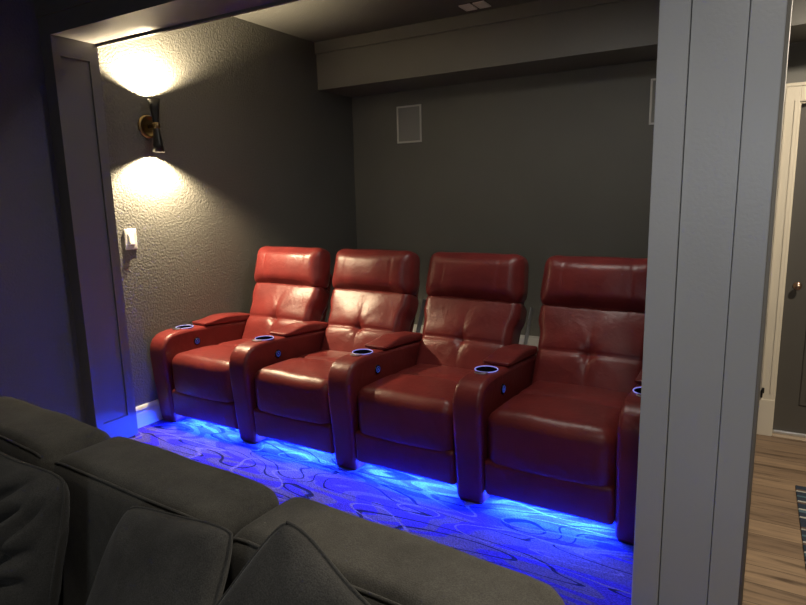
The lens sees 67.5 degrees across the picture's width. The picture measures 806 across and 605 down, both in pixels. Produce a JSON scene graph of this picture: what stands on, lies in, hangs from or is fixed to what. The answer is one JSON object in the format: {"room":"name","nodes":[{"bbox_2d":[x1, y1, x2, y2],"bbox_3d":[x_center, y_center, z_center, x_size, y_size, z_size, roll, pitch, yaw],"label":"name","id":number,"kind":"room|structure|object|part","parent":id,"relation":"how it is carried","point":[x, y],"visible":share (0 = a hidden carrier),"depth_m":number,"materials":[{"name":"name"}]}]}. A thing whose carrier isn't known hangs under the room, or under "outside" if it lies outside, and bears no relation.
{"room":"home theater","nodes":[
{"label":"home theater","id":0,"kind":"room"},
{"bbox_2d":[0,0,356,423],"bbox_3d":[-2.217,-0.182,2.542,0.100,2.848,7.120,5,12,30],"label":"wall","id":1,"kind":"structure","parent":0,"point":[256,156],"depth_m":3.72,"materials":[{"name":"grey paint"}]},
{"bbox_2d":[40,35,137,437],"bbox_3d":[-1.675,-0.127,3.291,0.090,2.453,0.245,5,12,30],"label":"column","id":2,"kind":"structure","parent":1,"relation":"attached to","point":[71,67],"depth_m":3.21,"materials":[{"name":"paint"}]},
{"bbox_2d":[124,229,137,249],"bbox_3d":[-1.576,-0.367,3.498,0.020,0.120,0.079,5,12,30],"label":"light switch","id":3,"kind":"object","parent":1,"relation":"attached to","point":[130,237],"visible":1,"depth_m":3.49,"materials":[{"name":"white plastic"}]},
{"bbox_2d":[136,399,162,427],"bbox_3d":[-1.008,0.502,4.597,0.016,0.130,2.437,5,12,30],"label":"baseboard","id":4,"kind":"structure","parent":1,"relation":"attached to","point":[150,412],"depth_m":3.67,"materials":[{"name":"white paint"}]},
{"bbox_2d":[138,98,164,152],"bbox_3d":[-1.456,-1.031,3.520,0.112,0.300,0.134,5,12,30],"label":"wall sconce","id":5,"kind":"object","parent":1,"relation":"attached to","point":[148,126],"visible":1,"depth_m":3.50,"materials":[{"name":"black metal"}]},
{"bbox_3d":[-1.439,-1.111,3.495,0.069,0.136,0.069,5,12,30],"label":"lamp shade","id":6,"kind":"part","parent":5,"relation":"part of","materials":[{"name":"black metal"}]},
{"bbox_3d":[-1.435,-0.949,3.524,0.069,0.136,0.069,5,12,30],"label":"lamp shade","id":7,"kind":"part","parent":5,"relation":"part of","materials":[{"name":"black metal"}]},
{"bbox_2d":[34,0,299,47],"bbox_3d":[0.647,-1.336,1.675,5.550,0.407,0.271,5,12,30],"label":"ceiling beam","id":8,"kind":"structure","parent":1,"relation":"attached to","point":[103,23],"depth_m":2.77,"materials":[{"name":"paint"}]},
{"bbox_2d":[129,417,633,604],"bbox_3d":[0.243,0.849,3.701,3.120,0.298,2.800,5,12,30],"label":"carpet","id":9,"kind":"object","parent":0,"point":[584,561],"depth_m":2.59,"materials":[{"name":"carpet"}]},
{"bbox_2d":[150,246,332,429],"bbox_3d":[-0.981,0.180,3.872,0.704,1.016,1.003,5,12,31],"label":"recliner","id":10,"kind":"object","parent":9,"relation":"on","point":[190,363],"visible":0.55,"depth_m":3.87,"materials":[{"name":"red leather"}]},
{"bbox_3d":[-1.275,0.403,3.966,0.136,0.559,0.785,5,12,31],"label":"armrest","id":11,"kind":"part","parent":10,"relation":"part of","materials":[{"name":"red leather"}]},
{"bbox_2d":[172,338,251,402],"bbox_3d":[-1.007,0.414,3.752,0.538,0.302,0.674,5,12,31],"label":"seat cushion","id":12,"kind":"object","parent":10,"relation":"on","point":[200,368],"depth_m":3.51,"materials":[{"name":"red leather"}]},
{"bbox_3d":[-1.207,0.111,4.040,0.134,0.071,0.415,5,12,31],"label":"armrest lid","id":13,"kind":"part","parent":10,"relation":"part of","materials":[{"name":"red leather"}]},
{"bbox_2d":[242,283,329,338],"bbox_3d":[-0.801,0.109,4.054,0.582,0.477,0.354,5,12,31],"label":"cushion","id":14,"kind":"object","parent":10,"relation":"on","point":[274,306],"depth_m":3.97,"materials":[{"name":"red leather"}]},
{"bbox_2d":[229,249,425,453],"bbox_3d":[-0.400,0.230,3.517,0.704,1.016,1.003,5,12,31],"label":"recliner","id":15,"kind":"object","parent":9,"relation":"on","point":[279,380],"visible":0.74,"depth_m":3.50,"materials":[{"name":"red leather"}]},
{"bbox_3d":[-0.694,0.452,3.611,0.136,0.559,0.785,5,12,31],"label":"armrest","id":16,"kind":"part","parent":15,"relation":"part of","materials":[{"name":"red leather"}]},
{"bbox_3d":[-0.626,0.160,3.685,0.134,0.071,0.415,5,12,31],"label":"armrest lid","id":17,"kind":"part","parent":15,"relation":"part of","materials":[{"name":"red leather"}]},
{"bbox_2d":[255,350,351,423],"bbox_3d":[-0.425,0.463,3.398,0.538,0.302,0.674,5,12,31],"label":"seat cushion","id":18,"kind":"object","parent":15,"relation":"on","point":[291,386],"depth_m":3.16,"materials":[{"name":"red leather"}]},
{"bbox_2d":[320,289,418,351],"bbox_3d":[-0.219,0.158,3.700,0.582,0.477,0.354,5,12,31],"label":"cushion","id":19,"kind":"object","parent":15,"relation":"on","point":[357,317],"depth_m":3.62,"materials":[{"name":"red leather"}]},
{"bbox_2d":[328,252,532,484],"bbox_3d":[0.181,0.279,3.163,0.704,1.016,1.003,5,12,31],"label":"recliner","id":20,"kind":"object","parent":9,"relation":"on","point":[391,399],"visible":0.8,"depth_m":3.08,"materials":[{"name":"red leather"}]},
{"bbox_3d":[-0.113,0.501,3.257,0.136,0.559,0.785,5,12,31],"label":"armrest","id":21,"kind":"part","parent":20,"relation":"part of","materials":[{"name":"red leather"}]},
{"bbox_3d":[-0.045,0.209,3.331,0.134,0.071,0.415,5,12,31],"label":"armrest lid","id":22,"kind":"part","parent":20,"relation":"part of","materials":[{"name":"red leather"}]},
{"bbox_2d":[357,364,472,450],"bbox_3d":[0.156,0.512,3.043,0.538,0.302,0.674,5,12,31],"label":"seat cushion","id":23,"kind":"object","parent":20,"relation":"on","point":[401,407],"depth_m":2.81,"materials":[{"name":"red leather"}]},
{"bbox_2d":[415,296,526,369],"bbox_3d":[0.362,0.207,3.345,0.582,0.477,0.354,5,12,31],"label":"cushion","id":24,"kind":"object","parent":20,"relation":"on","point":[459,332],"depth_m":3.26,"materials":[{"name":"red leather"}]},
{"bbox_2d":[453,255,647,543],"bbox_3d":[0.813,0.332,2.778,0.823,1.016,1.003,5,12,31],"label":"recliner","id":25,"kind":"object","parent":9,"relation":"on","point":[553,425],"visible":0.83,"depth_m":2.59,"materials":[{"name":"red leather"}]},
{"bbox_3d":[0.468,0.550,2.902,0.136,0.559,0.785,5,12,31],"label":"armrest","id":26,"kind":"part","parent":25,"relation":"part of","materials":[{"name":"red leather"}]},
{"bbox_3d":[0.537,0.259,2.976,0.134,0.071,0.415,5,12,31],"label":"armrest lid","id":27,"kind":"part","parent":25,"relation":"part of","materials":[{"name":"red leather"}]},
{"bbox_2d":[488,381,628,486],"bbox_3d":[0.737,0.561,2.689,0.538,0.302,0.674,5,12,31],"label":"seat cushion","id":28,"kind":"object","parent":25,"relation":"on","point":[541,433],"depth_m":2.46,"materials":[{"name":"red leather"}]},
{"bbox_2d":[532,304,644,392],"bbox_3d":[0.943,0.257,2.991,0.582,0.477,0.354,5,12,31],"label":"cushion","id":29,"kind":"object","parent":25,"relation":"on","point":[598,346],"depth_m":2.91,"materials":[{"name":"red leather"}]},
{"bbox_3d":[1.051,0.598,2.554,0.136,0.559,0.785,5,12,31],"label":"armrest","id":30,"kind":"part","parent":25,"relation":"part of","materials":[{"name":"red leather"}]},
{"bbox_3d":[1.119,0.307,2.628,0.134,0.071,0.415,5,12,31],"label":"armrest lid","id":31,"kind":"part","parent":25,"relation":"part of","materials":[{"name":"red leather"}]},
{"bbox_2d":[233,0,538,42],"bbox_3d":[0.184,-1.438,0.866,5.750,0.100,7.120,5,12,30],"label":"ceiling","id":32,"kind":"structure","parent":0,"point":[314,21],"depth_m":4.07,"materials":[{"name":"grey paint"}]},
{"bbox_2d":[459,0,490,10],"bbox_3d":[0.468,-1.932,3.925,0.176,0.012,0.124,5,12,30],"label":"ceiling vent","id":33,"kind":"object","parent":32,"relation":"in","point":[481,4],"visible":1,"depth_m":3.91,"materials":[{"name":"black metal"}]},
{"bbox_3d":[0.426,-1.934,3.950,0.078,0.008,0.124,5,12,30],"label":"louvre panel","id":34,"kind":"part","parent":33,"relation":"part of","materials":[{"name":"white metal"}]},
{"bbox_3d":[0.510,-1.927,3.900,0.078,0.008,0.124,5,12,30],"label":"louvre panel","id":35,"kind":"part","parent":33,"relation":"part of","materials":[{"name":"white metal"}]},
{"bbox_2d":[314,0,805,97],"bbox_3d":[1.817,-1.735,3.629,5.550,0.360,0.489,5,12,30],"label":"soffit","id":36,"kind":"structure","parent":0,"point":[541,36],"depth_m":4.11,"materials":[{"name":"paint"}]},
{"bbox_2d":[352,41,805,336],"bbox_3d":[1.995,-0.558,4.096,5.550,2.848,0.100,5,12,30],"label":"wall","id":37,"kind":"structure","parent":0,"point":[538,168],"depth_m":4.63,"materials":[{"name":"grey paint"}]},
{"bbox_2d":[396,104,421,143],"bbox_3d":[0.050,-1.484,5.016,0.234,0.300,0.010,5,12,30],"label":"wall speaker","id":38,"kind":"object","parent":37,"relation":"attached to","point":[409,120],"visible":1,"depth_m":5.01},
{"bbox_2d":[413,324,538,346],"bbox_3d":[0.877,0.362,4.874,2.933,0.220,0.014,5,12,30],"label":"baseboard","id":39,"kind":"structure","parent":37,"relation":"attached to","point":[532,340],"depth_m":4.78,"materials":[{"name":"white paint"}]},
{"bbox_2d":[649,78,655,124],"bbox_3d":[1.769,-1.347,4.015,0.234,0.300,0.010,5,12,30],"label":"wall speaker","id":40,"kind":"object","parent":37,"relation":"attached to","point":[653,81],"visible":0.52,"depth_m":4.06},
{"bbox_2d":[651,80,655,122],"bbox_3d":[1.770,-1.347,4.016,0.206,0.272,0.006,5,12,30],"label":"grille","id":41,"kind":"object","parent":40,"relation":"attached to","point":[653,82],"depth_m":4.06,"materials":[{"name":"grey metal"}]},
{"bbox_2d":[757,82,805,435],"bbox_3d":[2.812,-0.198,3.660,1.038,2.252,0.128,5,12,30],"label":"trim","id":42,"kind":"structure","parent":37,"relation":"attached to","point":[795,93],"depth_m":3.82,"materials":[{"name":"beige paint"}]},
{"bbox_2d":[772,432,805,441],"bbox_3d":[2.836,0.907,3.852,0.816,0.009,0.120,5,12,30],"label":"trim","id":43,"kind":"structure","parent":37,"relation":"attached to","point":[783,436],"depth_m":3.97,"materials":[{"name":"beige wood"}]},
{"bbox_2d":[772,429,805,437],"bbox_3d":[2.835,0.892,3.849,0.814,0.023,0.019,5,12,30],"label":"threshold","id":44,"kind":"object","parent":37,"relation":"attached to","point":[773,430],"depth_m":4.00,"materials":[{"name":"metal"}]},
{"bbox_2d":[773,104,805,433],"bbox_3d":[2.810,-0.142,3.664,0.814,2.118,0.100,5,12,30],"label":"door","id":45,"kind":"structure","parent":37,"relation":"in","point":[790,398],"depth_m":3.89,"materials":[{"name":"grey paint"}]},
{"bbox_3d":[2.507,-0.102,3.829,0.050,0.050,0.060,5,12,30],"label":"knob","id":46,"kind":"part","parent":45,"relation":"part of","materials":[{"name":"brown metal"}]},
{"bbox_3d":[2.692,0.349,3.834,0.240,0.680,0.015,5,12,30],"label":"panel","id":47,"kind":"part","parent":45,"relation":"part of","materials":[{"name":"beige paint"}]},
{"bbox_2d":[631,0,792,604],"bbox_3d":[0.898,0.078,1.793,0.303,2.453,0.246,5,12,30],"label":"wall pillar","id":48,"kind":"structure","parent":0,"point":[721,73],"depth_m":1.67,"materials":[{"name":"grey paint"}]},
{"bbox_2d":[742,434,805,604],"bbox_3d":[0.253,1.463,1.381,5.750,0.100,7.120,5,12,30],"label":"floor","id":49,"kind":"structure","parent":0,"point":[775,568],"depth_m":2.93,"materials":[{"name":"brown wood"}]},
{"bbox_2d":[0,396,564,604],"bbox_3d":[-0.756,0.940,1.211,2.434,1.037,0.927,5,12,33],"label":"reclining sofa","id":50,"kind":"object","parent":49,"relation":"on","point":[105,476],"visible":0.56,"depth_m":1.26,"materials":[{"name":"grey fabric"}]},
{"bbox_2d":[0,451,69,604],"bbox_3d":[-0.970,0.587,1.402,0.488,0.480,0.227,4,11,28],"label":"throw pillow","id":51,"kind":"object","parent":50,"relation":"on","point":[34,500],"visible":1,"depth_m":1.28,"materials":[{"name":"grey fabric"}]},
{"bbox_2d":[0,396,110,604],"bbox_3d":[-1.107,0.613,1.799,0.631,0.582,0.251,5,12,33],"label":"cushion","id":52,"kind":"object","parent":50,"relation":"on","point":[29,433],"depth_m":1.63,"materials":[{"name":"grey fabric"}]},
{"bbox_2d":[86,506,232,604],"bbox_3d":[-0.465,0.565,1.095,0.378,0.327,0.218,6,12,36],"label":"throw pillow","id":53,"kind":"object","parent":50,"relation":"on","point":[152,556],"visible":1,"depth_m":1.06,"materials":[{"name":"grey fabric"}]},
{"bbox_2d":[53,436,278,604],"bbox_3d":[-0.570,0.663,1.444,0.636,0.582,0.252,5,12,33],"label":"cushion","id":54,"kind":"object","parent":50,"relation":"on","point":[107,478],"depth_m":1.37,"materials":[{"name":"grey fabric"}]},
{"bbox_2d":[216,521,370,604],"bbox_3d":[-0.160,0.576,0.854,0.465,0.445,0.212,6,12,36],"label":"throw pillow","id":55,"kind":"object","parent":50,"relation":"on","point":[289,567],"visible":1,"depth_m":0.88,"materials":[{"name":"grey fabric"}]},
{"bbox_2d":[230,497,564,604],"bbox_3d":[-0.035,0.714,1.092,0.625,0.580,0.250,5,12,33],"label":"cushion","id":56,"kind":"object","parent":50,"relation":"on","point":[387,565],"depth_m":1.01,"materials":[{"name":"grey fabric"}]},
{"bbox_2d":[795,485,805,565],"bbox_3d":[2.316,1.114,2.755,0.840,0.010,0.880,4,12,30],"label":"rug","id":57,"kind":"object","parent":49,"relation":"on","point":[800,490],"visible":1,"depth_m":3.07,"materials":[{"name":"fabric"}]}
]}

